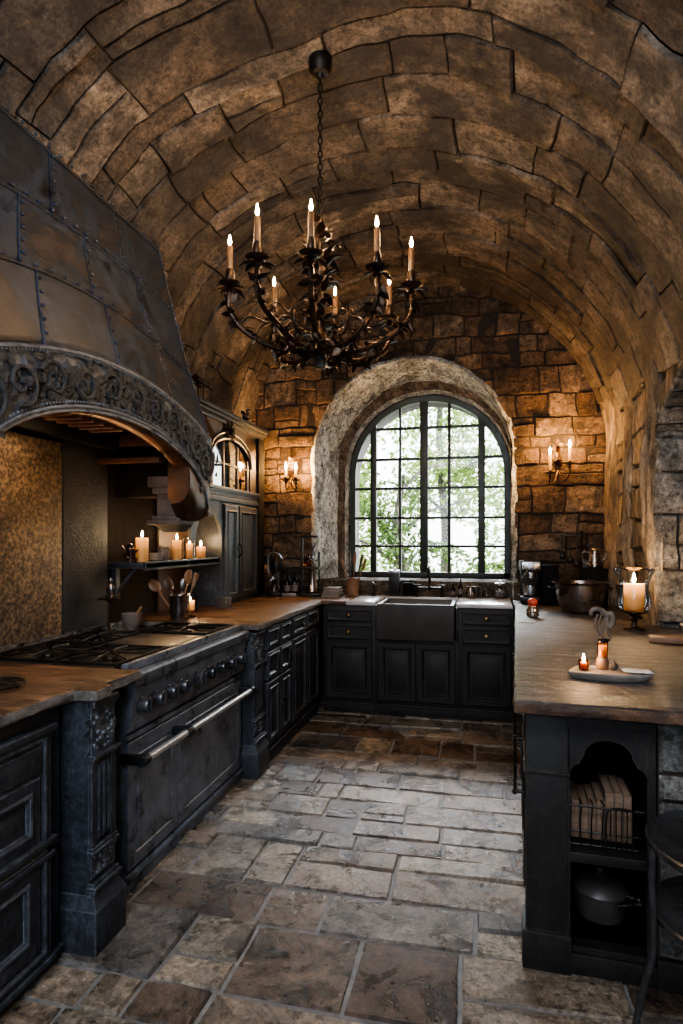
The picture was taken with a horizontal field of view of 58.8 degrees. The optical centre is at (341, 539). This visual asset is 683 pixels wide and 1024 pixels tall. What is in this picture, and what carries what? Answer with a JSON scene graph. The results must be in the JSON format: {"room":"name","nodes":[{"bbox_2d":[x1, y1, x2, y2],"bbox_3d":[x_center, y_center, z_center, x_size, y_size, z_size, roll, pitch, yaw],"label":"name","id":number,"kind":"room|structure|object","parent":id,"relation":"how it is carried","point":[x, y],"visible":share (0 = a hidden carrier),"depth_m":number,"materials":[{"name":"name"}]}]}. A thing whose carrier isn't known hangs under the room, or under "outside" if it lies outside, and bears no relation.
{"room":"historic interior","nodes":[
{"label":"historic interior","id":0,"kind":"room"},
{"bbox_2d":[7,427,156,622],"bbox_3d":[-1.825,0.350,2.520,0.200,2.200,7.300,0,0,13],"label":"wall","id":1,"kind":"structure","parent":0,"point":[127,518],"depth_m":3.93,"materials":[{"name":"paint"}]},
{"bbox_2d":[0,431,61,646],"bbox_3d":[-1.600,0.009,2.971,0.033,1.068,0.640,0,0,13],"label":"backsplash panel","id":2,"kind":"object","parent":1,"relation":"attached to","point":[30,466],"visible":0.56,"depth_m":3.05,"materials":[{"name":"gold metal"}]},
{"bbox_2d":[58,438,106,632],"bbox_3d":[-1.481,-0.013,3.487,0.035,1.113,0.400,0,0,13],"label":"backsplash panel","id":3,"kind":"object","parent":1,"relation":"attached to","point":[84,481],"visible":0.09,"depth_m":3.44,"materials":[{"name":"stone"}]},
{"bbox_2d":[0,105,218,531],"bbox_3d":[-1.311,-0.914,2.985,0.585,1.728,2.146,0,0,13],"label":"range hood","id":4,"kind":"object","parent":1,"relation":"attached to","point":[92,353],"visible":1,"depth_m":2.87,"materials":[{"name":"grey metal"}]},
{"bbox_2d":[107,557,218,596],"bbox_3d":[-1.195,0.241,4.202,0.271,0.218,1.060,0,0,13],"label":"wall shelf","id":5,"kind":"object","parent":1,"relation":"attached to","point":[165,564],"visible":0.88,"depth_m":3.75,"materials":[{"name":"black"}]},
{"bbox_2d":[123,543,137,561],"bbox_3d":[-1.289,0.077,3.700,0.095,0.121,0.090,0,0,-16],"label":"figurine","id":6,"kind":"object","parent":5,"relation":"on","point":[130,549],"visible":1,"depth_m":3.68,"materials":[{"name":"metal"}]},
{"bbox_2d":[136,532,147,561],"bbox_3d":[-1.241,0.038,3.771,0.076,0.195,0.076,0,0,13],"label":"pillar candle","id":7,"kind":"object","parent":5,"relation":"on","point":[141,543],"visible":0.97,"depth_m":3.74,"materials":[{"name":"brown wax"}]},
{"bbox_2d":[148,553,162,560],"bbox_3d":[-1.226,0.110,3.973,0.110,0.052,0.110,0,0,13],"label":"ramekin","id":8,"kind":"object","parent":5,"relation":"on","point":[151,556],"visible":0.8,"depth_m":3.92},
{"bbox_2d":[157,546,169,559],"bbox_3d":[-1.200,0.089,4.085,0.080,0.094,0.079,0,0,13],"label":"lidded jar","id":9,"kind":"object","parent":5,"relation":"on","point":[161,549],"visible":0.79,"depth_m":4.06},
{"bbox_2d":[172,535,180,559],"bbox_3d":[-1.142,0.046,4.205,0.060,0.180,0.060,0,0,13],"label":"pillar candle","id":10,"kind":"object","parent":5,"relation":"on","point":[176,544],"visible":0.95,"depth_m":4.18,"materials":[{"name":"brown wax"}]},
{"bbox_2d":[183,537,194,558],"bbox_3d":[-1.106,0.059,4.407,0.084,0.155,0.084,0,0,13],"label":"pillar candle","id":11,"kind":"object","parent":5,"relation":"on","point":[188,549],"visible":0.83,"depth_m":4.39,"materials":[{"name":"brown wax"}]},
{"bbox_2d":[196,542,204,557],"bbox_3d":[-1.065,0.071,4.588,0.068,0.130,0.068,0,0,13],"label":"pillar candle","id":12,"kind":"object","parent":5,"relation":"on","point":[200,551],"visible":0.97,"depth_m":4.56,"materials":[{"name":"brown wax"}]},
{"bbox_2d":[0,0,682,422],"bbox_3d":[-0.121,-1.570,2.137,3.672,1.940,7.376,0,0,13],"label":"ceiling","id":13,"kind":"structure","parent":0,"point":[529,153],"depth_m":3.16,"materials":[{"name":"stone"}]},
{"bbox_2d":[213,49,427,377],"bbox_3d":[-0.068,-1.584,2.926,0.974,1.506,1.032,0,0,13],"label":"chandelier","id":14,"kind":"object","parent":13,"relation":"hanging from","point":[319,345],"visible":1,"depth_m":2.82,"materials":[{"name":"black metal"}]},
{"bbox_2d":[0,692,682,1023],"bbox_3d":[0.416,1.492,2.058,4.513,0.115,7.405,0,0,13],"label":"floor","id":15,"kind":"structure","parent":0,"point":[372,873],"depth_m":2.39,"materials":[{"name":"stone"}]},
{"bbox_2d":[0,706,63,1016],"bbox_3d":[-1.483,1.008,1.601,0.835,0.884,1.220,0,0,13],"label":"base cabinet","id":16,"kind":"object","parent":15,"relation":"on","point":[30,945],"visible":0.99,"depth_m":1.93,"materials":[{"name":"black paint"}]},
{"bbox_2d":[0,663,143,728],"bbox_3d":[-1.415,0.542,1.754,0.953,0.045,1.618,0,0,13],"label":"countertop","id":17,"kind":"structure","parent":16,"relation":"on","point":[46,687],"depth_m":2.17,"materials":[{"name":"wood"}]},
{"bbox_2d":[0,677,25,689],"bbox_3d":[-1.217,0.509,2.124,0.200,0.018,0.200,0,0,13],"label":"trivet","id":18,"kind":"object","parent":17,"relation":"on","point":[4,681],"visible":1,"depth_m":2.14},
{"bbox_2d":[59,691,125,956],"bbox_3d":[-1.136,1.004,2.255,0.630,0.891,0.204,0,0,13],"label":"pilaster","id":19,"kind":"object","parent":15,"relation":"on","point":[92,894],"visible":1,"depth_m":2.14,"materials":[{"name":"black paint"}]},
{"bbox_2d":[0,620,255,894],"bbox_3d":[-1.098,0.973,3.144,0.930,0.954,1.247,0,0,13],"label":"range","id":20,"kind":"object","parent":15,"relation":"on","point":[178,726],"visible":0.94,"depth_m":2.86,"materials":[{"name":"metal"}]},
{"bbox_2d":[97,597,120,629],"bbox_3d":[-1.363,0.442,3.553,0.128,0.206,0.128,0,0,13],"label":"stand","id":21,"kind":"object","parent":20,"relation":"on","point":[108,600],"visible":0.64,"depth_m":3.54,"materials":[{"name":"brown metal"}]},
{"bbox_2d":[105,577,114,597],"bbox_3d":[-1.357,0.278,3.557,0.060,0.120,0.041,0,0,13],"label":"figurine","id":22,"kind":"object","parent":21,"relation":"on","point":[110,588],"visible":1,"depth_m":3.54,"materials":[{"name":"metal"}]},
{"bbox_2d":[0,627,237,669],"bbox_3d":[-1.143,0.555,3.161,0.836,0.020,1.225,0,0,13],"label":"cooktop","id":23,"kind":"object","parent":20,"relation":"in","point":[114,659],"depth_m":2.88,"materials":[{"name":"metal"}]},
{"bbox_2d":[121,612,141,630],"bbox_3d":[-1.273,0.495,3.676,0.124,0.100,0.124,0,0,13],"label":"mortar","id":24,"kind":"object","parent":20,"relation":"on","point":[131,621],"visible":0.99,"depth_m":3.63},
{"bbox_2d":[239,629,269,779],"bbox_3d":[-0.788,1.008,3.826,0.630,0.885,0.212,0,0,13],"label":"pilaster","id":25,"kind":"object","parent":15,"relation":"on","point":[254,744],"visible":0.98,"depth_m":3.69,"materials":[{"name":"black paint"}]},
{"bbox_2d":[262,618,291,762],"bbox_3d":[-0.836,1.000,4.222,0.939,0.900,0.540,0,0,13],"label":"base cabinet","id":26,"kind":"object","parent":15,"relation":"on","point":[277,644],"visible":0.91,"depth_m":4.07,"materials":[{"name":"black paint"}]},
{"bbox_2d":[289,607,318,738],"bbox_3d":[-0.691,1.000,4.856,0.939,0.900,0.760,0,0,13],"label":"base cabinet","id":27,"kind":"object","parent":15,"relation":"on","point":[305,630],"visible":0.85,"depth_m":4.70,"materials":[{"name":"black paint"}]},
{"bbox_2d":[139,599,322,630],"bbox_3d":[-0.786,0.530,4.497,0.953,0.040,1.520,0,0,13],"label":"countertop","id":28,"kind":"structure","parent":27,"relation":"on","point":[251,614],"depth_m":4.21,"materials":[{"name":"wood"}]},
{"bbox_2d":[169,594,189,620],"bbox_3d":[-1.034,0.430,3.868,0.128,0.160,0.128,0,0,13],"label":"utensil crock","id":29,"kind":"object","parent":28,"relation":"on","point":[179,605],"visible":0.98,"depth_m":3.82,"materials":[{"name":"metal"}]},
{"bbox_2d":[148,579,169,607],"bbox_3d":[-1.139,0.370,3.876,0.180,0.248,0.063,0,0,-7],"label":"wooden spoon","id":30,"kind":"object","parent":29,"relation":"in","point":[154,585],"visible":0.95,"depth_m":3.86,"materials":[{"name":"brown wood"}]},
{"bbox_2d":[164,577,172,595],"bbox_3d":[-1.082,0.364,3.866,0.094,0.254,0.050,0,0,-15],"label":"wooden spoon","id":31,"kind":"object","parent":29,"relation":"in","point":[168,583],"visible":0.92,"depth_m":3.85,"materials":[{"name":"brown wood"}]},
{"bbox_2d":[184,569,191,594],"bbox_3d":[-1.007,0.342,3.935,0.020,0.300,0.117,0,0,31],"label":"wooden spoon","id":32,"kind":"object","parent":29,"relation":"in","point":[188,574],"visible":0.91,"depth_m":3.94,"materials":[{"name":"brown wood"}]},
{"bbox_2d":[189,573,198,598],"bbox_3d":[-0.965,0.350,3.891,0.112,0.284,0.027,0,0,-29],"label":"wooden spatula","id":33,"kind":"object","parent":29,"relation":"in","point":[196,575],"visible":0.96,"depth_m":3.89,"materials":[{"name":"brown wood"}]},
{"bbox_2d":[183,592,197,617],"bbox_3d":[-1.009,0.430,4.026,0.104,0.160,0.104,0,0,13],"label":"candle stand","id":34,"kind":"object","parent":28,"relation":"on","point":[196,609],"visible":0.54,"depth_m":4.06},
{"bbox_2d":[189,596,194,609],"bbox_3d":[-1.009,0.409,4.026,0.064,0.109,0.064,0,0,13],"label":"pillar candle","id":35,"kind":"object","parent":34,"relation":"on","point":[191,602],"visible":0.59,"depth_m":4.00,"materials":[{"name":"beige wax"}]},
{"bbox_2d":[157,397,268,611],"bbox_3d":[-0.989,-0.243,4.913,0.342,1.503,1.418,0,0,13],"label":"cabinet","id":36,"kind":"object","parent":28,"relation":"on","point":[234,532],"visible":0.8,"depth_m":4.82,"materials":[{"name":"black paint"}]},
{"bbox_2d":[191,369,204,397],"bbox_3d":[-1.065,-1.119,4.408,0.110,0.246,0.110,0,0,13],"label":"lantern","id":37,"kind":"object","parent":36,"relation":"on","point":[198,380],"visible":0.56,"depth_m":4.38,"materials":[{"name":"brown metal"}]},
{"bbox_2d":[241,409,250,420],"bbox_3d":[-0.839,-1.077,5.306,0.070,0.162,0.204,0,0,13],"label":"bird figurine","id":38,"kind":"object","parent":36,"relation":"on","point":[246,416],"visible":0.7,"depth_m":5.29,"materials":[{"name":"metal"}]},
{"bbox_2d":[217,596,231,607],"bbox_3d":[-0.882,0.470,4.576,0.082,0.080,0.090,0,0,13],"label":"box","id":39,"kind":"object","parent":28,"relation":"on","point":[224,601],"visible":1,"depth_m":4.54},
{"bbox_2d":[323,605,375,713],"bbox_3d":[0.125,1.000,5.373,0.450,0.900,0.639,0,0,13],"label":"base cabinet","id":40,"kind":"object","parent":15,"relation":"on","point":[349,631],"visible":0.93,"depth_m":5.09,"materials":[{"name":"black wood"}]},
{"bbox_2d":[249,593,358,604],"bbox_3d":[-0.450,0.530,5.518,1.148,0.040,0.633,0,0,13],"label":"countertop","id":41,"kind":"structure","parent":40,"relation":"on","point":[326,601],"depth_m":5.28,"materials":[{"name":"stone"}]},
{"bbox_2d":[265,552,283,595],"bbox_3d":[-0.605,0.308,5.528,0.169,0.401,0.292,0,0,13],"label":"coffee machine","id":42,"kind":"object","parent":41,"relation":"on","point":[276,563],"visible":0.93,"depth_m":5.55,"materials":[{"name":"black metal"}]},
{"bbox_2d":[282,593,297,596],"bbox_3d":[-0.458,0.493,5.528,0.135,0.030,0.145,0,0,13],"label":"tray","id":43,"kind":"object","parent":41,"relation":"on","point":[283,594],"visible":0.88,"depth_m":5.46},
{"bbox_2d":[284,572,290,592],"bbox_3d":[-0.494,0.392,5.539,0.061,0.208,0.061,0,0,13],"label":"bottle","id":44,"kind":"object","parent":43,"relation":"on","point":[287,583],"visible":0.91,"depth_m":5.52,"materials":[{"name":"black glass"}]},
{"bbox_2d":[292,571,297,594],"bbox_3d":[-0.425,0.387,5.524,0.061,0.218,0.061,0,0,13],"label":"bottle","id":45,"kind":"object","parent":43,"relation":"on","point":[294,580],"visible":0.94,"depth_m":5.50,"materials":[{"name":"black glass"}]},
{"bbox_2d":[298,535,322,596],"bbox_3d":[-0.277,0.233,5.521,0.200,0.551,0.140,0,0,13],"label":"stand","id":46,"kind":"object","parent":41,"relation":"on","point":[312,590],"visible":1,"depth_m":5.49,"materials":[{"name":"black metal"}]},
{"bbox_2d":[321,592,343,597],"bbox_3d":[-0.077,0.491,5.408,0.160,0.034,0.210,0,0,13],"label":"book","id":47,"kind":"object","parent":41,"relation":"on","point":[340,595],"visible":0.82,"depth_m":5.31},
{"bbox_2d":[323,589,342,593],"bbox_3d":[-0.075,0.460,5.407,0.145,0.027,0.190,0,0,13],"label":"book","id":48,"kind":"object","parent":47,"relation":"on","point":[339,591],"visible":0.82,"depth_m":5.32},
{"bbox_2d":[324,586,341,590],"bbox_3d":[-0.072,0.433,5.407,0.130,0.023,0.170,0,0,13],"label":"book","id":49,"kind":"object","parent":48,"relation":"on","point":[329,588],"visible":1,"depth_m":5.33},
{"bbox_2d":[346,578,358,595],"bbox_3d":[0.101,0.428,5.516,0.120,0.160,0.120,0,0,13],"label":"utensil crock","id":50,"kind":"object","parent":41,"relation":"on","point":[352,585],"visible":0.98,"depth_m":5.47,"materials":[{"name":"ceramic"}]},
{"bbox_2d":[346,595,385,605],"bbox_3d":[0.228,0.530,5.353,0.256,0.040,0.614,0,0,13],"label":"countertop","id":51,"kind":"structure","parent":40,"relation":"on","point":[361,600],"depth_m":5.11,"materials":[{"name":"stone"}]},
{"bbox_2d":[375,605,458,718],"bbox_3d":[0.678,1.000,5.260,0.680,0.900,0.613,0,0,13],"label":"base cabinet","id":52,"kind":"object","parent":15,"relation":"on","point":[414,678],"visible":0.73,"depth_m":4.97,"materials":[{"name":"black wood"}]},
{"bbox_2d":[385,595,457,601],"bbox_3d":[0.724,0.530,5.479,0.650,0.040,0.145,0,0,13],"label":"countertop","id":53,"kind":"structure","parent":52,"relation":"on","point":[386,596],"depth_m":5.43,"materials":[{"name":"stone"}]},
{"bbox_2d":[388,568,399,595],"bbox_3d":[0.482,0.380,5.532,0.101,0.257,0.076,0,0,13],"label":"canister","id":54,"kind":"object","parent":53,"relation":"on","point":[394,575],"visible":1,"depth_m":5.50,"materials":[{"name":"black metal"}]},
{"bbox_2d":[401,580,415,595],"bbox_3d":[0.613,0.436,5.512,0.125,0.143,0.085,0,0,13],"label":"wire basket","id":55,"kind":"object","parent":53,"relation":"on","point":[410,581],"visible":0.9,"depth_m":5.47,"materials":[{"name":"black metal"}]},
{"bbox_2d":[403,582,414,594],"bbox_3d":[0.613,0.444,5.512,0.100,0.112,0.060,0,0,13],"label":"tin","id":56,"kind":"object","parent":55,"relation":"in","point":[405,584],"visible":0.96,"depth_m":5.49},
{"bbox_2d":[414,566,444,596],"bbox_3d":[0.787,0.368,5.421,0.220,0.284,0.220,0,0,-32],"label":"bridge faucet","id":57,"kind":"object","parent":53,"relation":"on","point":[429,587],"visible":1,"depth_m":5.42,"materials":[{"name":"black metal"}]},
{"bbox_2d":[458,608,512,721],"bbox_3d":[1.217,1.000,5.123,0.430,0.900,0.639,0,0,13],"label":"base cabinet","id":58,"kind":"object","parent":15,"relation":"on","point":[485,636],"visible":0.88,"depth_m":4.85,"materials":[{"name":"black paint"}]},
{"bbox_2d":[456,597,512,608],"bbox_3d":[1.210,0.530,5.130,0.449,0.040,0.615,0,0,13],"label":"countertop","id":59,"kind":"structure","parent":58,"relation":"on","point":[463,602],"depth_m":4.88,"materials":[{"name":"stone"}]},
{"bbox_2d":[377,598,455,641],"bbox_3d":[0.651,0.671,5.160,0.626,0.293,0.490,0,0,13],"label":"sink","id":60,"kind":"object","parent":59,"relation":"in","point":[397,619],"visible":0.99,"depth_m":4.93,"materials":[{"name":"black metal"}]},
{"bbox_2d":[458,578,462,596],"bbox_3d":[1.064,0.425,5.419,0.040,0.166,0.040,0,0,13],"label":"bottle","id":61,"kind":"object","parent":59,"relation":"on","point":[460,587],"visible":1,"depth_m":5.40,"materials":[{"name":"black glass"}]},
{"bbox_2d":[466,586,479,597],"bbox_3d":[1.153,0.458,5.364,0.110,0.100,0.088,0,0,-20],"label":"milk jug","id":62,"kind":"object","parent":59,"relation":"on","point":[470,592],"visible":1,"depth_m":5.33,"materials":[{"name":"metal"}]},
{"bbox_2d":[493,580,506,597],"bbox_3d":[1.380,0.428,5.275,0.120,0.160,0.118,0,0,13],"label":"glass jar","id":63,"kind":"object","parent":59,"relation":"on","point":[500,593],"visible":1,"depth_m":5.27,"materials":[{"name":"glass"}]},
{"bbox_2d":[512,653,656,988],"bbox_3d":[1.175,1.008,3.335,0.452,0.885,2.772,0,0,16],"label":"base cabinet","id":64,"kind":"object","parent":15,"relation":"on","point":[556,938],"visible":0.52,"depth_m":2.04,"materials":[{"name":"black wood"}]},
{"bbox_2d":[511,599,682,725],"bbox_3d":[1.672,0.540,3.478,1.498,0.044,3.631,0,0,13],"label":"countertop","id":65,"kind":"structure","parent":64,"relation":"on","point":[545,649],"depth_m":2.46,"materials":[{"name":"brown wood"}]},
{"bbox_2d":[519,560,540,602],"bbox_3d":[1.550,0.338,4.987,0.160,0.340,0.266,0,0,13],"label":"espresso machine","id":66,"kind":"object","parent":65,"relation":"on","point":[529,569],"visible":1,"depth_m":4.90,"materials":[{"name":"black metal"}]},
{"bbox_2d":[522,584,538,595],"bbox_3d":[1.539,0.408,4.941,0.130,0.095,0.130,0,0,13],"label":"steel cup","id":67,"kind":"object","parent":66,"relation":"on","point":[527,589],"depth_m":4.89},
{"bbox_2d":[526,598,538,616],"bbox_3d":[1.285,0.453,4.076,0.086,0.127,0.085,0,0,13],"label":"lidded jar","id":68,"kind":"object","parent":65,"relation":"on","point":[532,610],"visible":1,"depth_m":4.05,"materials":[{"name":"metal"}]},
{"bbox_2d":[539,560,559,602],"bbox_3d":[1.709,0.338,4.990,0.140,0.340,0.280,0,0,13],"label":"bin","id":69,"kind":"object","parent":65,"relation":"on","point":[549,572],"visible":0.83,"depth_m":4.87,"materials":[{"name":"black metal"}]},
{"bbox_2d":[548,580,613,613],"bbox_3d":[1.712,0.407,4.348,0.393,0.218,0.393,0,0,-37],"label":"stock pot","id":70,"kind":"object","parent":65,"relation":"on","point":[573,596],"visible":0.98,"depth_m":4.22,"materials":[{"name":"metal"}]},
{"bbox_2d":[559,530,602,579],"bbox_3d":[1.926,0.216,4.884,0.320,0.600,0.160,0,0,13],"label":"utensil rack","id":71,"kind":"object","parent":65,"relation":"on","point":[582,565],"visible":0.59,"depth_m":4.87,"materials":[{"name":"black metal"}]},
{"bbox_2d":[574,534,579,566],"bbox_3d":[1.894,0.086,4.877,0.046,0.272,0.017,0,0,13],"label":"ladle","id":72,"kind":"object","parent":71,"relation":"hanging from","point":[576,562],"visible":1,"depth_m":4.87,"materials":[{"name":"black metal"}]},
{"bbox_2d":[581,545,607,607],"bbox_3d":[1.946,0.278,4.663,0.190,0.477,0.099,0,0,13],"label":"coffee pot","id":73,"kind":"object","parent":65,"relation":"on","point":[594,572],"visible":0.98,"depth_m":4.62,"materials":[{"name":"metal"}]},
{"bbox_2d":[589,607,615,637],"bbox_3d":[1.373,0.435,3.194,0.134,0.168,0.031,0,0,13],"label":"ornament","id":74,"kind":"object","parent":65,"relation":"on","point":[609,624],"visible":0.98,"depth_m":3.19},
{"bbox_2d":[568,666,653,681],"bbox_3d":[1.004,0.503,2.273,0.302,0.026,0.160,0,0,13],"label":"serving board","id":75,"kind":"object","parent":65,"relation":"on","point":[618,675],"visible":0.8,"depth_m":2.23,"materials":[{"name":"wood"}]},
{"bbox_2d":[578,654,588,669],"bbox_3d":[0.922,0.463,2.308,0.038,0.062,0.037,0,0,13],"label":"votive candle","id":76,"kind":"object","parent":75,"relation":"on","point":[583,665],"visible":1,"depth_m":2.30,"materials":[{"name":"orange glass"}]},
{"bbox_2d":[597,637,609,669],"bbox_3d":[1.000,0.432,2.321,0.044,0.122,0.044,0,0,-13],"label":"mill","id":77,"kind":"object","parent":75,"relation":"on","point":[602,650],"visible":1,"depth_m":2.31,"materials":[{"name":"brown wood"}]},
{"bbox_2d":[608,660,617,669],"bbox_3d":[1.029,0.473,2.293,0.035,0.040,0.034,0,0,13],"label":"walnut","id":78,"kind":"object","parent":75,"relation":"on","point":[613,665],"visible":1,"depth_m":2.28,"materials":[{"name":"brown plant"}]},
{"bbox_2d":[620,668,654,674],"bbox_3d":[1.100,0.485,2.257,0.116,0.008,0.069,0,0,24],"label":"napkin","id":79,"kind":"object","parent":75,"relation":"on","point":[630,670],"visible":1,"depth_m":2.25,"materials":[{"name":"white fabric"}]},
{"bbox_2d":[613,567,654,630],"bbox_3d":[1.695,0.340,3.511,0.224,0.352,0.224,0,0,13],"label":"hurricane lantern","id":80,"kind":"object","parent":65,"relation":"on","point":[650,571],"visible":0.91,"depth_m":3.52,"materials":[{"name":"clear glass"}]},
{"bbox_2d":[624,574,644,611],"bbox_3d":[1.695,0.298,3.511,0.110,0.221,0.110,0,0,13],"label":"pillar candle","id":81,"kind":"object","parent":80,"relation":"in","point":[634,593],"visible":1,"depth_m":3.47,"materials":[{"name":"brown wax"}]},
{"bbox_2d":[649,634,682,644],"bbox_3d":[1.712,0.502,3.024,0.320,0.028,0.090,0,0,27],"label":"wooden plank","id":82,"kind":"object","parent":65,"relation":"on","point":[652,638],"visible":1,"depth_m":3.03,"materials":[{"name":"brown wood"}]},
{"bbox_2d":[572,865,641,925],"bbox_3d":[0.948,1.272,2.179,0.193,0.174,0.243,0,0,-20],"label":"pot","id":83,"kind":"object","parent":64,"relation":"in","point":[600,896],"visible":0.85,"depth_m":2.14,"materials":[{"name":"metal"}]},
{"bbox_2d":[570,773,644,853],"bbox_3d":[0.928,0.971,2.188,0.250,0.152,0.302,0,0,16],"label":"wire basket","id":84,"kind":"object","parent":64,"relation":"in","point":[621,810],"visible":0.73,"depth_m":2.05,"materials":[{"name":"black metal"}]},
{"bbox_2d":[570,780,578,837],"bbox_3d":[0.843,0.973,2.209,0.028,0.134,0.184,0,0,16],"label":"book","id":85,"kind":"object","parent":84,"relation":"in","point":[574,818],"visible":0.71,"depth_m":2.12,"materials":[{"name":"paper"}]},
{"bbox_2d":[576,784,587,838],"bbox_3d":[0.870,0.980,2.201,0.029,0.122,0.184,0,0,16],"label":"book","id":86,"kind":"object","parent":84,"relation":"in","point":[580,789],"visible":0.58,"depth_m":2.12,"materials":[{"name":"paper"}]},
{"bbox_2d":[583,782,595,839],"bbox_3d":[0.897,0.977,2.193,0.025,0.127,0.184,0,0,16],"label":"book","id":87,"kind":"object","parent":84,"relation":"in","point":[587,787],"visible":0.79,"depth_m":2.11,"materials":[{"name":"paper"}]},
{"bbox_2d":[590,780,604,840],"bbox_3d":[0.923,0.971,2.186,0.027,0.138,0.184,0,0,16],"label":"book","id":88,"kind":"object","parent":84,"relation":"in","point":[596,789],"visible":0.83,"depth_m":2.10,"materials":[{"name":"paper"}]},
{"bbox_2d":[598,773,613,841],"bbox_3d":[0.950,0.957,2.178,0.028,0.168,0.184,0,0,16],"label":"book","id":89,"kind":"object","parent":84,"relation":"in","point":[607,791],"visible":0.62,"depth_m":2.09,"materials":[{"name":"paper"}]},
{"bbox_2d":[607,774,622,842],"bbox_3d":[0.978,0.956,2.170,0.028,0.170,0.184,0,0,16],"label":"book","id":90,"kind":"object","parent":84,"relation":"in","point":[618,794],"visible":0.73,"depth_m":2.09,"materials":[{"name":"paper"}]},
{"bbox_2d":[616,776,631,843],"bbox_3d":[1.005,0.959,2.163,0.026,0.164,0.184,0,0,16],"label":"book","id":91,"kind":"object","parent":84,"relation":"in","point":[627,798],"visible":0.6,"depth_m":2.08,"materials":[{"name":"paper"}]},
{"bbox_2d":[570,827,646,963],"bbox_3d":[0.958,1.214,2.265,0.255,0.328,0.548,0,0,16],"label":"niche shelf","id":92,"kind":"object","parent":64,"relation":"attached to","point":[625,942],"depth_m":2.06,"materials":[{"name":"black wood"}]},
{"bbox_2d":[632,810,682,1023],"bbox_3d":[0.951,1.100,1.504,0.475,0.701,0.463,0,0,13],"label":"stool","id":93,"kind":"object","parent":15,"relation":"on","point":[663,832],"visible":1,"depth_m":1.50,"materials":[{"name":"black metal"}]},
{"bbox_2d":[656,724,682,995],"bbox_3d":[1.659,1.009,2.020,1.194,0.883,0.516,0,0,16],"label":"stone pier","id":94,"kind":"object","parent":15,"relation":"on","point":[669,739],"visible":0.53,"depth_m":1.94,"materials":[{"name":"grey stone"}]},
{"bbox_2d":[252,285,605,691],"bbox_3d":[1.012,-0.700,5.752,4.490,4.300,0.534,0,0,13],"label":"wall","id":95,"kind":"structure","parent":0,"point":[546,396],"depth_m":5.44,"materials":[{"name":"stone"}]},
{"bbox_2d":[281,448,299,490],"bbox_3d":[-0.464,-0.676,5.740,0.201,0.428,0.161,0,0,24],"label":"wall sconce","id":96,"kind":"object","parent":95,"relation":"attached to","point":[291,465],"visible":1,"depth_m":5.78,"materials":[{"name":"brown metal"}]},
{"bbox_2d":[310,356,519,599],"bbox_3d":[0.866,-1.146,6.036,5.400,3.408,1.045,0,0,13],"label":"trim","id":97,"kind":"structure","parent":95,"relation":"attached to","point":[369,393],"depth_m":5.87,"materials":[{"name":"stone"}]},
{"bbox_2d":[350,395,509,578],"bbox_3d":[0.865,-0.530,6.054,1.580,1.810,0.070,0,0,13],"label":"window","id":98,"kind":"structure","parent":95,"relation":"in","point":[371,430],"depth_m":6.03,"materials":[{"name":"black metal"}]},
{"bbox_2d":[545,438,575,484],"bbox_3d":[1.871,-0.681,5.204,0.256,0.419,0.177,0,0,13],"label":"wall sconce","id":99,"kind":"object","parent":95,"relation":"attached to","point":[557,450],"visible":1,"depth_m":5.23,"materials":[{"name":"brown metal"}]},
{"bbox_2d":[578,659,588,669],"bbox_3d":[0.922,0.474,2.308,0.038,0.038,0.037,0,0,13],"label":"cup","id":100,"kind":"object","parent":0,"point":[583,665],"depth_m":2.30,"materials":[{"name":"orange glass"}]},
{"bbox_2d":[601,360,682,627],"bbox_3d":[1.914,0.007,1.706,0.945,2.913,7.422,0,0,13],"label":"wall","id":101,"kind":"structure","parent":0,"point":[667,491],"depth_m":3.64,"materials":[{"name":"stone"}]},
{"bbox_2d":[600,392,621,605],"bbox_3d":[2.186,-0.325,4.926,0.080,1.690,0.591,0,0,13],"label":"trim","id":102,"kind":"structure","parent":101,"relation":"attached to","point":[610,414],"depth_m":4.80,"materials":[{"name":"wood"}]},
{"bbox_2d":[621,392,634,605],"bbox_3d":[2.066,-0.315,4.387,0.075,1.670,0.257,0,0,13],"label":"trim","id":103,"kind":"structure","parent":101,"relation":"attached to","point":[627,468],"depth_m":4.33,"materials":[{"name":"wood"}]},
{"bbox_2d":[639,351,662,626],"bbox_3d":[1.912,-0.345,3.780,0.100,1.730,0.278,0,0,13],"label":"trim","id":104,"kind":"structure","parent":101,"relation":"attached to","point":[648,456],"depth_m":3.72,"materials":[{"name":"stone"}]},
{"label":"outside","id":105,"kind":"structure","parent":0,"visible":0},
{"bbox_3d":[3.642,1.800,15.939,24.000,0.100,19.300,0,0,13],"label":"ground","id":106,"kind":"structure","parent":105,"visible":0},
{"bbox_2d":[359,425,389,544],"bbox_3d":[-0.688,-0.875,10.442,3.270,5.263,2.382,0,0,36],"label":"tree","id":107,"kind":"object","parent":106,"relation":"on","point":[366,473],"visible":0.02,"depth_m":10.01,"materials":[{"name":"green plant"}]},
{"bbox_2d":[359,526,406,570],"bbox_3d":[0.597,0.775,12.771,1.792,2.223,1.946,0,0,13],"label":"bush","id":108,"kind":"object","parent":106,"relation":"on","point":[361,552],"visible":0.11,"depth_m":12.44,"materials":[{"name":"green plant"}]},
{"bbox_2d":[359,461,487,571],"bbox_3d":[1.105,0.266,8.858,1.934,2.988,1.934,0,0,-41],"label":"tree","id":109,"kind":"object","parent":106,"relation":"on","point":[391,532],"visible":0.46,"depth_m":8.87,"materials":[{"name":"green plant"}]},
{"bbox_2d":[382,407,503,571],"bbox_3d":[1.968,-1.092,11.302,3.505,5.696,2.277,0,0,13],"label":"tree","id":110,"kind":"object","parent":106,"relation":"on","point":[459,471],"visible":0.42,"depth_m":11.17,"materials":[{"name":"green plant"}]},
{"bbox_2d":[454,522,503,572],"bbox_3d":[2.808,0.780,10.588,1.990,2.273,2.009,0,0,13],"label":"bush","id":111,"kind":"object","parent":106,"relation":"on","point":[499,566],"visible":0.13,"depth_m":10.71,"materials":[{"name":"green plant"}]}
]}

